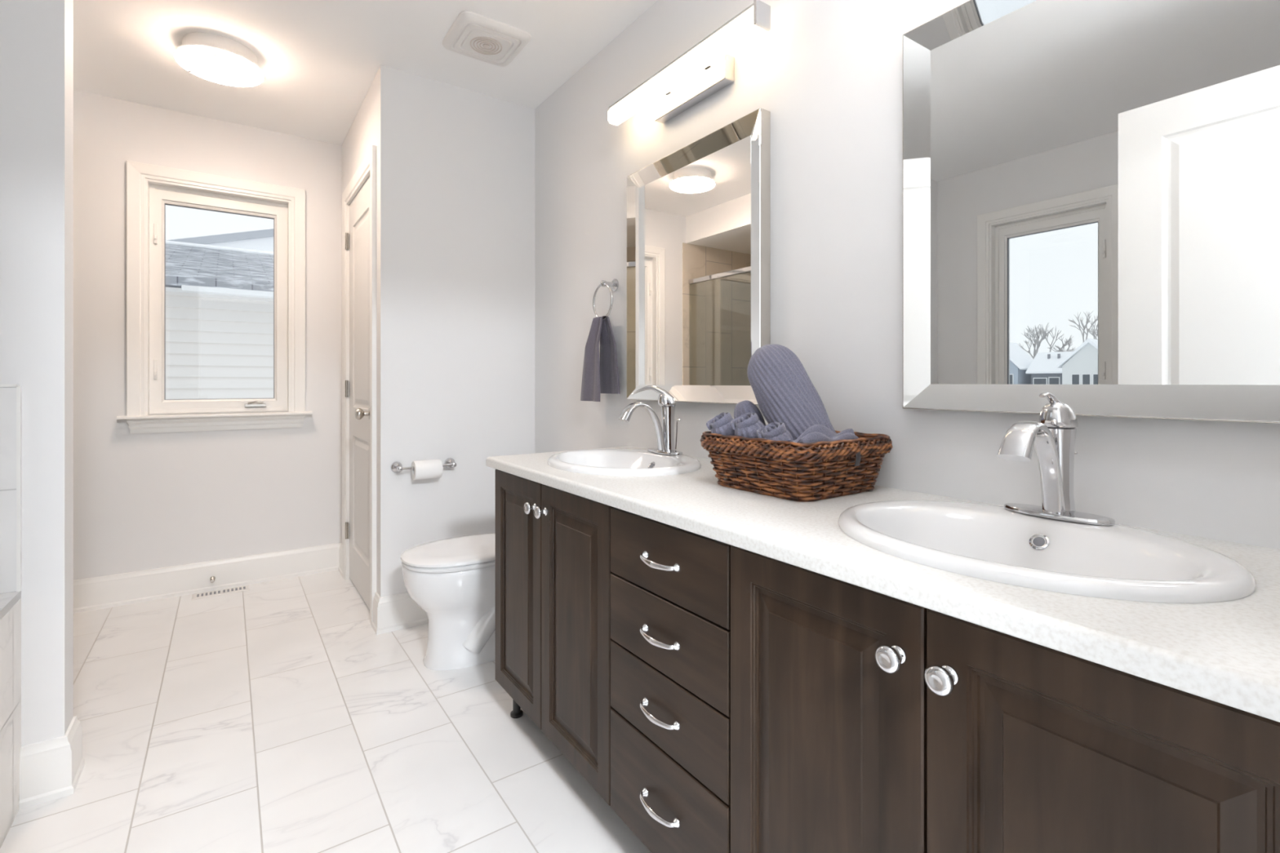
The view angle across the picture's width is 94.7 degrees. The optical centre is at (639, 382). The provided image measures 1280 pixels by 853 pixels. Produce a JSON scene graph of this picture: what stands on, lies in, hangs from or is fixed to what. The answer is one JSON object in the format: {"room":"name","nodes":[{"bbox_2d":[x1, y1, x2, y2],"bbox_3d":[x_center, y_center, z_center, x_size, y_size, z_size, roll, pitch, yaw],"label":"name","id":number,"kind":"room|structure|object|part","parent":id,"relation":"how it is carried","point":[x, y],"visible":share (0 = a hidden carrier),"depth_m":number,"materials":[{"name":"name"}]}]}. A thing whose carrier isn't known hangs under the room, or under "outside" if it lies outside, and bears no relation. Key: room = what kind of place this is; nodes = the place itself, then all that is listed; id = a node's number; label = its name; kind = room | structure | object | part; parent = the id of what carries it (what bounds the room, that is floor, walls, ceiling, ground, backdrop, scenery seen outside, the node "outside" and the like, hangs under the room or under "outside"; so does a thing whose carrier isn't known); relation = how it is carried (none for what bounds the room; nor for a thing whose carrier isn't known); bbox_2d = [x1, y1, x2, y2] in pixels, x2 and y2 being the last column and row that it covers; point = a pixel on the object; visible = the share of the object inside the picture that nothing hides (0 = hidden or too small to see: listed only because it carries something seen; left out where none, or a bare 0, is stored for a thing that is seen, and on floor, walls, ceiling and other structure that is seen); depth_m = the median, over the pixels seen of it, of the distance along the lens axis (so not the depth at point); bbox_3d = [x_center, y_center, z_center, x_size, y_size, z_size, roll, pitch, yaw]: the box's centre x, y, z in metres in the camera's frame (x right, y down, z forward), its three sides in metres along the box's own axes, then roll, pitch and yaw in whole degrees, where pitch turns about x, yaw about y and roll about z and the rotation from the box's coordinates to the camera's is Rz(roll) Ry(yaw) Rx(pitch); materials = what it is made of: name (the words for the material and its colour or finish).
{"room":"bathroom","nodes":[
{"label":"bathroom","id":0,"kind":"room"},
{"bbox_2d":[0,0,73,746],"bbox_3d":[-2.069,-0.145,1.215,1.300,2.440,0.105,0,0,-35],"label":"wall pier","id":1,"kind":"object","parent":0,"point":[37,36],"visible":0.67,"depth_m":1.52,"materials":[{"name":"white paint"}]},
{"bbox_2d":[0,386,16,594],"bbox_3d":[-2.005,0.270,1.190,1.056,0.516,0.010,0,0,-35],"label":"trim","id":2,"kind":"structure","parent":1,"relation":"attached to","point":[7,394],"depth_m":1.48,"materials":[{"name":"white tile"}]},
{"bbox_2d":[0,384,22,591],"bbox_3d":[-1.998,0.267,1.193,1.051,0.523,0.012,0,0,-35],"label":"trim","id":3,"kind":"structure","parent":1,"relation":"attached to","point":[19,388],"depth_m":1.49,"materials":[{"name":"white paint"}]},
{"bbox_2d":[18,715,84,809],"bbox_3d":[-1.631,1.000,1.522,0.270,0.150,0.145,0,0,-35],"label":"baseboard","id":4,"kind":"object","parent":1,"relation":"attached to","point":[51,769],"visible":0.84,"depth_m":1.52,"materials":[{"name":"white paint"}]},
{"bbox_2d":[73,89,341,580],"bbox_3d":[-2.317,-0.145,3.085,3.020,2.440,0.160,0,0,-35],"label":"wall","id":5,"kind":"structure","parent":0,"point":[142,501],"depth_m":2.98,"materials":[{"name":"white paint"}]},
{"bbox_2d":[73,542,340,613],"bbox_3d":[-2.179,1.000,3.072,1.130,0.150,0.020,0,0,-35],"label":"baseboard","id":6,"kind":"structure","parent":5,"relation":"attached to","point":[98,593],"depth_m":3.02,"materials":[{"name":"white paint"}]},
{"bbox_2d":[209,576,215,582],"bbox_3d":[-2.195,1.013,3.030,0.024,0.024,0.038,0,0,-35],"label":"door stop","id":7,"kind":"object","parent":5,"relation":"attached to","point":[212,579],"visible":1,"depth_m":3.02,"materials":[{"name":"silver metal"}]},
{"bbox_2d":[116,160,312,434],"bbox_3d":[-2.207,-0.410,3.118,0.816,1.322,0.212,0,0,-35],"label":"window","id":8,"kind":"structure","parent":5,"relation":"in","point":[150,188],"depth_m":3.04,"materials":[{"name":"white paint"}]},
{"bbox_3d":[-2.179,0.171,3.077,0.816,0.016,0.112,0,0,-35],"label":"sill","id":9,"kind":"part","parent":8,"relation":"part of","materials":[{"name":"white paint"}]},
{"bbox_3d":[-2.232,-0.417,3.153,0.596,1.152,0.085,0,0,-35],"label":"frame","id":10,"kind":"part","parent":8,"relation":"part of","materials":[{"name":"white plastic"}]},
{"bbox_3d":[-2.225,-0.417,3.143,0.556,1.108,0.050,0,0,-35],"label":"sash","id":11,"kind":"part","parent":8,"relation":"part of","materials":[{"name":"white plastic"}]},
{"bbox_3d":[-2.083,0.117,3.196,0.096,0.031,0.031,0,0,-35],"label":"crank handle","id":12,"kind":"part","parent":8,"relation":"part of","materials":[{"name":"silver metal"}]},
{"bbox_2d":[0,569,651,852],"bbox_3d":[-1.176,1.125,1.457,3.020,0.100,4.016,0,0,-35],"label":"floor","id":13,"kind":"structure","parent":0,"point":[274,716],"depth_m":1.74,"materials":[{"name":"white tile"}]},
{"bbox_2d":[0,591,21,848],"bbox_3d":[-1.387,0.801,0.311,1.060,0.547,2.160,0,0,-35],"label":"bathtub surround","id":14,"kind":"structure","parent":13,"relation":"on","point":[10,602],"depth_m":1.42,"materials":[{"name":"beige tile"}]},
{"bbox_2d":[191,585,249,599],"bbox_3d":[-2.138,1.072,3.014,0.240,0.006,0.080,0,0,-35],"label":"floor vent","id":15,"kind":"object","parent":13,"relation":"in","point":[197,596],"visible":1,"depth_m":3.00,"materials":[{"name":"white plastic"}]},
{"bbox_2d":[400,533,495,670],"bbox_3d":[-0.586,0.710,2.398,0.727,0.730,0.434,0,0,-35],"label":"toilet","id":16,"kind":"object","parent":13,"relation":"on","point":[452,580],"visible":0.41,"depth_m":2.21,"materials":[{"name":"white ceramic"}]},
{"bbox_3d":[-0.675,0.656,2.335,0.508,0.026,0.366,0,0,-35],"label":"lid","id":17,"kind":"part","parent":16,"relation":"part of","materials":[{"name":"white ceramic"}]},
{"bbox_3d":[-0.678,0.679,2.333,0.494,0.016,0.362,0,0,-35],"label":"seat","id":18,"kind":"part","parent":16,"relation":"part of","materials":[{"name":"white ceramic"}]},
{"bbox_2d":[495,469,613,805],"bbox_3d":[-0.061,0.675,1.781,0.578,0.800,0.702,0,0,-35],"label":"vanity cabinet","id":19,"kind":"object","parent":13,"relation":"on","point":[553,545],"visible":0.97,"depth_m":1.56,"materials":[{"name":"brown wood"}]},
{"bbox_3d":[-0.398,1.022,1.906,0.040,0.106,0.040,0,0,-35],"label":"leg","id":20,"kind":"part","parent":19,"relation":"part of","materials":[{"name":"grey"}]},
{"bbox_3d":[-0.366,0.626,1.787,0.020,0.686,0.342,0,0,-35],"label":"door","id":21,"kind":"part","parent":19,"relation":"part of","materials":[{"name":"brown wood"}]},
{"bbox_3d":[-0.307,0.353,1.658,0.034,0.035,0.035,0,0,-35],"label":"knob","id":22,"kind":"part","parent":19,"relation":"part of","materials":[{"name":"silver metal"}]},
{"bbox_3d":[-0.269,0.353,1.604,0.034,0.035,0.035,0,0,-35],"label":"knob","id":23,"kind":"part","parent":19,"relation":"part of","materials":[{"name":"silver metal"}]},
{"bbox_3d":[-0.164,0.626,1.498,0.020,0.686,0.355,0,0,-35],"label":"door","id":24,"kind":"part","parent":19,"relation":"part of","materials":[{"name":"brown wood"}]},
{"bbox_2d":[610,506,730,852],"bbox_3d":[0.255,0.675,1.334,0.572,0.800,0.389,0,0,-35],"label":"drawers","id":25,"kind":"object","parent":13,"relation":"on","point":[670,585],"visible":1,"depth_m":1.16,"materials":[{"name":"brown wood"}]},
{"bbox_3d":[0.032,0.359,1.178,0.028,0.019,0.122,0,0,-35],"label":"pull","id":26,"kind":"part","parent":25,"relation":"part of","materials":[{"name":"silver metal"}]},
{"bbox_3d":[0.032,0.511,1.178,0.028,0.019,0.122,0,0,-35],"label":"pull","id":27,"kind":"part","parent":25,"relation":"part of","materials":[{"name":"silver metal"}]},
{"bbox_3d":[0.032,0.665,1.178,0.028,0.019,0.122,0,0,-35],"label":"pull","id":28,"kind":"part","parent":25,"relation":"part of","materials":[{"name":"silver metal"}]},
{"bbox_3d":[0.032,0.853,1.178,0.028,0.019,0.122,0,0,-35],"label":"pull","id":29,"kind":"part","parent":25,"relation":"part of","materials":[{"name":"silver metal"}]},
{"bbox_3d":[0.051,0.358,1.192,0.020,0.147,0.386,0,0,-35],"label":"drawer","id":30,"kind":"part","parent":25,"relation":"part of","materials":[{"name":"brown wood"}]},
{"bbox_3d":[0.051,0.510,1.192,0.020,0.148,0.386,0,0,-35],"label":"drawer","id":31,"kind":"part","parent":25,"relation":"part of","materials":[{"name":"brown wood"}]},
{"bbox_3d":[0.051,0.663,1.192,0.020,0.150,0.386,0,0,-35],"label":"drawer","id":32,"kind":"part","parent":25,"relation":"part of","materials":[{"name":"brown wood"}]},
{"bbox_3d":[0.051,0.856,1.192,0.020,0.227,0.386,0,0,-35],"label":"drawer","id":33,"kind":"part","parent":25,"relation":"part of","materials":[{"name":"brown wood"}]},
{"bbox_2d":[730,545,1279,852],"bbox_3d":[0.567,0.675,0.883,0.578,0.800,0.706,0,0,-35],"label":"vanity cabinet","id":34,"kind":"object","parent":13,"relation":"on","point":[863,720],"visible":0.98,"depth_m":0.71,"materials":[{"name":"brown wood"}]},
{"bbox_3d":[0.263,0.626,0.888,0.020,0.686,0.347,0,0,-35],"label":"door","id":35,"kind":"part","parent":34,"relation":"part of","materials":[{"name":"brown wood"}]},
{"bbox_2d":[486,446,1279,722],"bbox_3d":[0.256,0.260,1.341,0.566,0.030,1.843,0,0,-35],"label":"countertop","id":36,"kind":"structure","parent":34,"relation":"on","point":[1228,652],"depth_m":0.71,"materials":[{"name":"white stone"}]},
{"bbox_2d":[547,448,701,476],"bbox_3d":[-0.053,0.302,1.778,0.427,0.152,0.525,0,0,-35],"label":"sink","id":37,"kind":"object","parent":36,"relation":"in","point":[606,462],"visible":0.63,"depth_m":1.83,"materials":[{"name":"white ceramic"}]},
{"bbox_2d":[617,385,682,455],"bbox_3d":[0.028,0.118,1.883,0.218,0.216,0.154,0,0,-15],"label":"faucet","id":38,"kind":"object","parent":36,"relation":"on","point":[665,433],"visible":1,"depth_m":1.88,"materials":[{"name":"silver metal"}]},
{"bbox_3d":[0.012,0.142,1.849,0.171,0.159,0.046,0,0,-35],"label":"spout","id":39,"kind":"part","parent":38,"relation":"part of","materials":[{"name":"silver metal"}]},
{"bbox_3d":[0.042,0.037,1.911,0.139,0.054,0.036,0,0,17],"label":"lever","id":40,"kind":"part","parent":38,"relation":"part of","materials":[{"name":"silver metal"}]},
{"bbox_3d":[0.080,0.221,1.897,0.061,0.011,0.161,0,0,-35],"label":"plate","id":41,"kind":"part","parent":38,"relation":"part of","materials":[{"name":"silver metal"}]},
{"bbox_3d":[0.087,0.055,1.902,0.059,0.044,0.054,0,0,-35],"label":"handle","id":42,"kind":"part","parent":38,"relation":"part of","materials":[{"name":"silver metal"}]},
{"bbox_3d":[0.122,0.170,1.921,0.012,0.098,0.015,0,0,-35],"label":"lift rod","id":43,"kind":"part","parent":38,"relation":"part of","materials":[{"name":"silver metal"}]},
{"bbox_2d":[700,430,893,502],"bbox_3d":[0.358,0.182,1.377,0.328,0.126,0.339,0,0,-35],"label":"wicker basket","id":44,"kind":"object","parent":36,"relation":"on","point":[814,484],"visible":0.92,"depth_m":1.25,"materials":[{"name":"brown wicker"}]},
{"bbox_2d":[706,412,746,478],"bbox_3d":[0.225,0.152,1.415,0.135,0.160,0.078,0,0,-24],"label":"rolled towel","id":45,"kind":"object","parent":44,"relation":"in","point":[720,424],"visible":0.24,"depth_m":1.38,"materials":[{"name":"grey fabric"}]},
{"bbox_2d":[730,412,767,482],"bbox_3d":[0.266,0.149,1.352,0.124,0.160,0.078,0,0,-35],"label":"rolled towel","id":46,"kind":"object","parent":44,"relation":"in","point":[747,424],"visible":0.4,"depth_m":1.32,"materials":[{"name":"grey fabric"}]},
{"bbox_2d":[733,400,765,426],"bbox_3d":[0.291,0.143,1.466,0.114,0.196,0.074,0,0,28],"label":"rolled towel","id":47,"kind":"object","parent":44,"relation":"in","point":[743,407],"visible":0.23,"depth_m":1.46,"materials":[{"name":"grey fabric"}]},
{"bbox_2d":[756,422,804,487],"bbox_3d":[0.304,0.157,1.282,0.114,0.142,0.077,0,0,-35],"label":"rolled towel","id":48,"kind":"object","parent":44,"relation":"in","point":[774,431],"visible":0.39,"depth_m":1.25,"materials":[{"name":"grey fabric"}]},
{"bbox_2d":[746,344,835,455],"bbox_3d":[0.363,0.052,1.412,0.144,0.292,0.247,0,0,-35],"label":"rolled towel","id":49,"kind":"object","parent":44,"relation":"in","point":[784,391],"visible":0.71,"depth_m":1.38,"materials":[{"name":"grey fabric"}]},
{"bbox_2d":[788,424,858,453],"bbox_3d":[0.405,0.128,1.282,0.200,0.072,0.058,0,0,-35],"label":"folded towel","id":50,"kind":"object","parent":44,"relation":"in","point":[816,433],"visible":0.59,"depth_m":1.27,"materials":[{"name":"grey fabric"}]},
{"bbox_2d":[838,500,1256,603],"bbox_3d":[0.562,0.302,0.900,0.427,0.152,0.525,0,0,-35],"label":"sink","id":51,"kind":"object","parent":36,"relation":"in","point":[993,543],"visible":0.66,"depth_m":0.88,"materials":[{"name":"white ceramic"}]},
{"bbox_2d":[996,392,1115,525],"bbox_3d":[0.674,0.122,0.956,0.154,0.210,0.213,0,0,35],"label":"faucet","id":52,"kind":"object","parent":36,"relation":"on","point":[1053,438],"visible":1,"depth_m":0.98,"materials":[{"name":"silver metal"}]},
{"bbox_3d":[0.639,0.142,0.954,0.171,0.159,0.046,0,0,-35],"label":"spout","id":53,"kind":"part","parent":52,"relation":"part of","materials":[{"name":"silver metal"}]},
{"bbox_3d":[0.696,0.031,1.000,0.042,0.028,0.020,0,0,-15],"label":"lever","id":54,"kind":"part","parent":52,"relation":"part of","materials":[{"name":"silver metal"}]},
{"bbox_3d":[0.714,0.055,1.006,0.059,0.044,0.054,0,0,-35],"label":"handle","id":55,"kind":"part","parent":52,"relation":"part of","materials":[{"name":"silver metal"}]},
{"bbox_3d":[0.706,0.221,1.001,0.061,0.011,0.161,0,0,-35],"label":"plate","id":56,"kind":"part","parent":52,"relation":"part of","materials":[{"name":"silver metal"}]},
{"bbox_3d":[0.323,0.353,0.757,0.034,0.035,0.035,0,0,-35],"label":"knob","id":57,"kind":"part","parent":34,"relation":"part of","materials":[{"name":"silver metal"}]},
{"bbox_3d":[0.361,0.353,0.703,0.034,0.035,0.035,0,0,-35],"label":"knob","id":58,"kind":"part","parent":34,"relation":"part of","materials":[{"name":"silver metal"}]},
{"bbox_3d":[0.467,0.626,0.598,0.020,0.686,0.354,0,0,-35],"label":"door","id":59,"kind":"part","parent":34,"relation":"part of","materials":[{"name":"brown wood"}]},
{"bbox_2d":[73,0,657,145],"bbox_3d":[-1.176,-1.425,1.457,3.020,0.120,4.016,0,0,-35],"label":"ceiling","id":60,"kind":"structure","parent":0,"point":[318,60],"depth_m":2.42,"materials":[{"name":"white paint"}]},
{"bbox_2d":[173,31,263,87],"bbox_3d":[-1.724,-1.319,2.425,0.300,0.093,0.300,0,0,-35],"label":"ceiling light","id":61,"kind":"object","parent":60,"relation":"attached to","point":[218,59],"visible":1,"depth_m":2.36,"materials":[{"name":"white glass"}]},
{"bbox_2d":[442,10,531,66],"bbox_3d":[-0.613,-1.349,2.352,0.284,0.032,0.284,0,0,-35],"label":"exhaust fan","id":62,"kind":"object","parent":60,"relation":"attached to","point":[473,35],"visible":1,"depth_m":2.31,"materials":[{"name":"white plastic"}]},
{"bbox_2d":[341,65,407,597],"bbox_3d":[-1.374,-0.145,3.003,0.110,2.440,1.057,0,0,-35],"label":"wall","id":63,"kind":"structure","parent":0,"point":[380,121],"depth_m":2.58,"materials":[{"name":"white paint"}]},
{"bbox_2d":[337,542,342,575],"bbox_3d":[-1.686,1.000,3.335,0.020,0.150,0.154,0,0,-35],"label":"baseboard","id":64,"kind":"structure","parent":63,"relation":"attached to","point":[340,568],"depth_m":3.35,"materials":[{"name":"white paint"}]},
{"bbox_2d":[345,176,369,608],"bbox_3d":[-1.413,0.050,2.941,0.103,2.023,0.667,0,0,-35],"label":"door","id":65,"kind":"structure","parent":63,"relation":"in","point":[359,208],"depth_m":2.96,"materials":[{"name":"white paint"}]},
{"bbox_3d":[-1.270,0.145,2.706,0.068,0.062,0.062,0,0,-35],"label":"knob","id":66,"kind":"part","parent":65,"relation":"part of","materials":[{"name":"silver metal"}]},
{"bbox_2d":[342,145,376,626],"bbox_3d":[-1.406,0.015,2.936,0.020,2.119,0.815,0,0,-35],"label":"trim","id":67,"kind":"structure","parent":63,"relation":"attached to","point":[368,164],"depth_m":2.64,"materials":[{"name":"white paint"}]},
{"bbox_2d":[407,72,534,549],"bbox_3d":[-0.758,-0.145,2.856,0.730,2.440,0.110,0,0,-35],"label":"wall partition","id":68,"kind":"structure","parent":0,"point":[471,154],"depth_m":2.75,"materials":[{"name":"white paint"}]},
{"bbox_2d":[372,591,427,635],"bbox_3d":[-0.846,1.000,2.764,0.740,0.150,0.101,0,0,-35],"label":"baseboard","id":69,"kind":"structure","parent":68,"relation":"attached to","point":[397,611],"depth_m":2.56,"materials":[{"name":"white paint"}]},
{"bbox_2d":[390,457,456,472],"bbox_3d":[-0.947,0.371,2.611,0.279,0.048,0.074,0,0,-35],"label":"toilet paper holder","id":70,"kind":"object","parent":68,"relation":"attached to","point":[396,467],"visible":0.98,"depth_m":2.57,"materials":[{"name":"silver metal"}]},
{"bbox_3d":[-1.042,0.371,2.545,0.048,0.048,0.074,0,0,-35],"label":"post","id":71,"kind":"part","parent":70,"relation":"part of","materials":[{"name":"silver metal"}]},
{"bbox_2d":[411,459,442,479],"bbox_3d":[-0.935,0.383,2.589,0.114,0.082,0.082,0,0,-35],"label":"toilet paper roll","id":72,"kind":"object","parent":70,"relation":"on","point":[429,468],"visible":0.98,"depth_m":2.56,"materials":[{"name":"white paper"}]},
{"bbox_3d":[-0.853,0.371,2.677,0.048,0.048,0.074,0,0,-35],"label":"post","id":73,"kind":"part","parent":70,"relation":"part of","materials":[{"name":"silver metal"}]},
{"bbox_2d":[534,0,1279,549],"bbox_3d":[0.343,-0.145,1.815,0.120,2.440,2.859,0,0,-35],"label":"wall","id":74,"kind":"structure","parent":0,"point":[828,73],"depth_m":1.51,"materials":[{"name":"white paint"}]},
{"bbox_2d":[580,315,620,401],"bbox_3d":[-0.162,-0.091,2.331,0.074,0.332,0.210,0,0,-35],"label":"hand towel","id":75,"kind":"object","parent":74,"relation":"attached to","point":[601,375],"visible":1,"depth_m":2.33,"materials":[{"name":"grey fabric"}]},
{"bbox_2d":[592,279,618,319],"bbox_3d":[-0.131,-0.327,2.330,0.066,0.164,0.145,0,0,-35],"label":"towel ring","id":76,"kind":"object","parent":74,"relation":"attached to","point":[614,284],"visible":0.97,"depth_m":2.32,"materials":[{"name":"silver metal"}]},
{"bbox_3d":[-0.124,-0.385,2.320,0.066,0.048,0.048,0,0,-35],"label":"post","id":77,"kind":"part","parent":76,"relation":"part of","materials":[{"name":"silver metal"}]},
{"bbox_2d":[608,0,770,125],"bbox_3d":[0.140,-0.966,1.900,0.114,0.112,0.746,0,0,-35],"label":"vanity light","id":78,"kind":"object","parent":74,"relation":"attached to","point":[704,69],"visible":1,"depth_m":1.83,"materials":[{"name":"silver metal"}]},
{"bbox_2d":[626,107,770,404],"bbox_3d":[0.159,-0.351,1.937,0.040,0.831,0.674,0,0,-35],"label":"wall mirror","id":79,"kind":"object","parent":74,"relation":"attached to","point":[699,215],"visible":0.87,"depth_m":1.88,"materials":[{"name":"grey mirror"}]},
{"bbox_2d":[639,135,751,385],"bbox_3d":[0.161,-0.351,1.937,0.006,0.723,0.566,0,0,-35],"label":"mirror glass","id":80,"kind":"object","parent":79,"relation":"on","point":[695,213],"depth_m":1.89,"materials":[{"name":"white"}]},
{"bbox_2d":[902,0,1279,422],"bbox_3d":[0.788,-0.354,1.038,0.040,0.825,0.674,0,0,-35],"label":"wall mirror","id":81,"kind":"object","parent":74,"relation":"attached to","point":[1091,188],"visible":1,"depth_m":1.03,"materials":[{"name":"grey mirror"}]},
{"label":"outside","id":82,"kind":"structure","parent":0,"visible":0},
{"bbox_3d":[-64.071,4.225,6.531,220.000,0.300,75.800,0,0,-35],"label":"snow ground","id":83,"kind":"structure","parent":82,"visible":0},
{"bbox_2d":[165,240,273,399],"bbox_3d":[-5.303,1.038,7.158,9.400,6.075,3.490,0,0,-35],"label":"house","id":84,"kind":"structure","parent":83,"relation":"on","point":[220,300],"depth_m":6.21,"materials":[{"name":"white"}]},
{"bbox_2d":[166,228,273,252],"bbox_3d":[-9.344,0.180,13.600,4.225,7.789,3.000,0,0,-35],"label":"roof","id":85,"kind":"structure","parent":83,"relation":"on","point":[259,240],"depth_m":12.46,"materials":[{"name":"grey"}]}
]}

